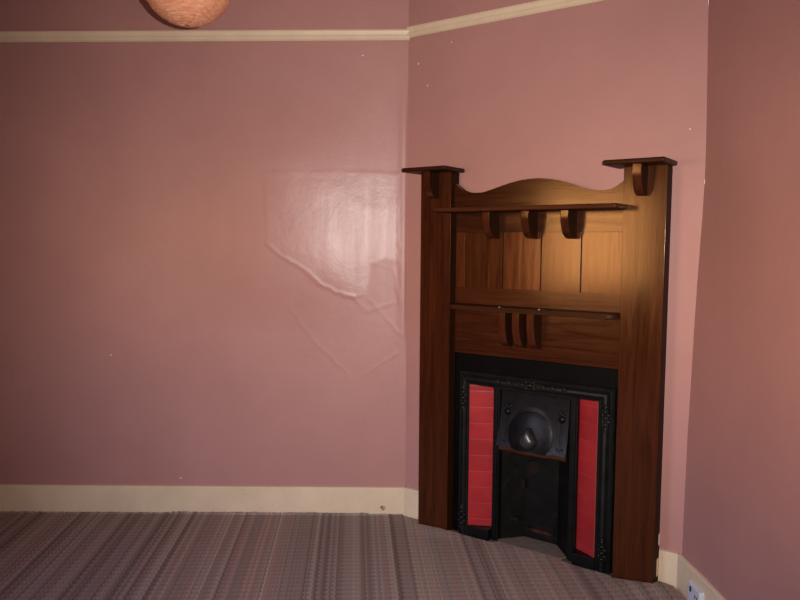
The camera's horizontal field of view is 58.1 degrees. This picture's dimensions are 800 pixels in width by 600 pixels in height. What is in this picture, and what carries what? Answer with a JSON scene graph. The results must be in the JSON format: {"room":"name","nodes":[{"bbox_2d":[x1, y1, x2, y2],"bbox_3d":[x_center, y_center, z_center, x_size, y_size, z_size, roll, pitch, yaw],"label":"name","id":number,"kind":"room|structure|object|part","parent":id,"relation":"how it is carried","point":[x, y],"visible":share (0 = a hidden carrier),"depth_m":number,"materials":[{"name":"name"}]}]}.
{"room":"living room","nodes":[
{"label":"living room","id":0,"kind":"room"},
{"bbox_2d":[0,0,408,486],"bbox_3d":[-1.261,-0.350,3.922,2.600,3.120,0.042,0,4,0],"label":"wall","id":1,"kind":"structure","parent":0,"point":[203,245],"depth_m":3.94,"materials":[{"name":"pink paint"}]},
{"bbox_2d":[0,484,403,514],"bbox_3d":[-1.270,1.123,4.043,2.604,0.163,0.021,0,4,0],"label":"baseboard","id":2,"kind":"structure","parent":1,"relation":"attached to","point":[371,500],"depth_m":4.04,"materials":[{"name":"beige paint"}]},
{"bbox_2d":[0,29,409,42],"bbox_3d":[-1.251,-1.409,3.844,2.606,0.086,0.024,0,4,0],"label":"trim","id":3,"kind":"structure","parent":1,"relation":"attached to","point":[377,34],"depth_m":3.84,"materials":[{"name":"beige paint"}]},
{"bbox_2d":[451,529,611,576],"bbox_3d":[-0.580,1.465,1.548,4.187,0.120,5.550,0,4,0],"label":"floor","id":4,"kind":"structure","parent":0,"point":[490,540],"depth_m":3.49,"materials":[{"name":"grey carpet"}]},
{"bbox_2d":[0,511,684,599],"bbox_3d":[-0.664,1.393,1.470,3.799,0.034,5.146,0,4,0],"label":"carpet","id":5,"kind":"object","parent":4,"relation":"on","point":[60,555],"visible":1,"depth_m":3.42,"materials":[{"name":"grey carpet"}]},
{"bbox_2d":[453,352,617,573],"bbox_3d":[0.675,0.771,3.602,0.881,0.959,0.214,4,5,35],"label":"fireplace insert","id":6,"kind":"object","parent":4,"relation":"on","point":[535,441],"visible":1,"depth_m":3.59,"materials":[{"name":"black iron"},{"name":"red glazed tile"}]},
{"bbox_2d":[496,390,570,461],"bbox_3d":[0.654,0.622,3.560,0.332,0.309,0.253,0,4,0],"label":"hood","id":7,"kind":"object","parent":6,"relation":"attached to","point":[532,424],"depth_m":3.54,"materials":[{"name":"metal"}]},
{"bbox_2d":[402,156,676,583],"bbox_3d":[0.587,0.303,3.453,1.312,1.908,0.232,4,5,35],"label":"fireplace surround","id":8,"kind":"object","parent":4,"relation":"on","point":[537,269],"visible":1,"depth_m":3.39,"materials":[{"name":"brown wood"}]},
{"bbox_2d":[402,165,464,174],"bbox_3d":[0.172,-0.665,3.695,0.259,0.021,0.200,4,5,35],"label":"shelf","id":9,"kind":"object","parent":8,"relation":"attached to","point":[429,170],"depth_m":3.64,"materials":[{"name":"brown wood"}]},
{"bbox_3d":[0.203,0.283,3.814,0.181,1.887,0.082,4,5,35],"label":"post","id":10,"kind":"part","parent":8,"relation":"part of","materials":[{"name":"brown wood"}]},
{"bbox_2d":[432,203,627,213],"bbox_3d":[0.596,-0.428,3.385,0.924,0.021,0.219,4,5,35],"label":"shelf","id":11,"kind":"object","parent":8,"relation":"attached to","point":[511,208],"depth_m":3.32,"materials":[{"name":"brown wood"}]},
{"bbox_2d":[447,303,619,319],"bbox_3d":[0.621,0.051,3.461,0.884,0.023,0.124,4,5,35],"label":"shelf","id":12,"kind":"object","parent":8,"relation":"attached to","point":[517,310],"depth_m":3.42,"materials":[{"name":"brown wood"}]},
{"bbox_3d":[0.653,-0.003,3.502,0.884,0.090,0.017,4,5,35],"label":"rail","id":13,"kind":"part","parent":8,"relation":"part of","materials":[{"name":"brown wood"}]},
{"bbox_3d":[0.656,-0.386,3.472,0.884,0.118,0.017,4,5,35],"label":"rail","id":14,"kind":"part","parent":8,"relation":"part of","materials":[{"name":"brown wood"}]},
{"bbox_2d":[603,156,676,168],"bbox_3d":[1.032,-0.589,3.093,0.261,0.021,0.200,4,5,35],"label":"shelf","id":15,"kind":"object","parent":8,"relation":"attached to","point":[662,162],"depth_m":3.04,"materials":[{"name":"brown wood"}]},
{"bbox_3d":[1.075,0.348,3.204,0.183,1.864,0.082,4,5,35],"label":"post","id":16,"kind":"part","parent":8,"relation":"part of","materials":[{"name":"brown wood"}]},
{"bbox_2d":[405,0,708,564],"bbox_3d":[0.720,-0.310,3.581,1.527,3.120,0.204,4,5,35],"label":"wall","id":17,"kind":"structure","parent":0,"point":[560,94],"depth_m":3.34,"materials":[{"name":"pink paint"}]},
{"bbox_2d":[404,487,418,518],"bbox_3d":[0.083,1.135,4.004,0.144,0.163,0.018,4,5,35],"label":"baseboard","id":18,"kind":"structure","parent":17,"relation":"attached to","point":[411,496],"depth_m":4.01,"materials":[{"name":"beige paint"}]},
{"bbox_2d":[407,0,606,37],"bbox_3d":[0.658,-1.389,3.410,1.506,0.056,0.024,4,5,35],"label":"trim","id":19,"kind":"structure","parent":17,"relation":"attached to","point":[540,6],"depth_m":3.54,"materials":[{"name":"beige paint"}]},
{"bbox_2d":[658,549,677,587],"bbox_3d":[1.201,1.204,3.220,0.084,0.163,0.018,4,5,35],"label":"baseboard","id":20,"kind":"structure","parent":17,"relation":"attached to","point":[667,567],"depth_m":3.21,"materials":[{"name":"beige paint"}]},
{"bbox_2d":[682,0,799,599],"bbox_3d":[1.271,-0.098,0.919,0.030,3.120,4.343,0,4,0],"label":"wall","id":21,"kind":"structure","parent":0,"point":[741,521],"depth_m":2.63,"materials":[{"name":"pink paint"}]},
{"bbox_2d":[676,553,725,599],"bbox_3d":[1.244,1.375,1.037,0.036,0.163,4.348,0,4,0],"label":"baseboard","id":22,"kind":"structure","parent":21,"relation":"attached to","point":[686,571],"depth_m":3.06,"materials":[{"name":"beige paint"}]},
{"bbox_2d":[687,580,703,599],"bbox_3d":[1.228,1.234,2.993,0.031,0.090,0.120,0,4,0],"label":"power socket","id":23,"kind":"object","parent":22,"relation":"attached to","point":[694,592],"visible":1,"depth_m":2.99,"materials":[{"name":"white plastic"}]},
{"label":"ceiling","id":24,"kind":"structure","parent":0,"visible":0},
{"bbox_2d":[146,0,230,27],"bbox_3d":[-0.847,-1.460,2.849,0.365,0.732,0.366,0,4,0],"label":"paper lantern","id":25,"kind":"object","parent":24,"relation":"hanging from","point":[183,13],"visible":1,"depth_m":2.81,"materials":[{"name":"paper"}]}
]}

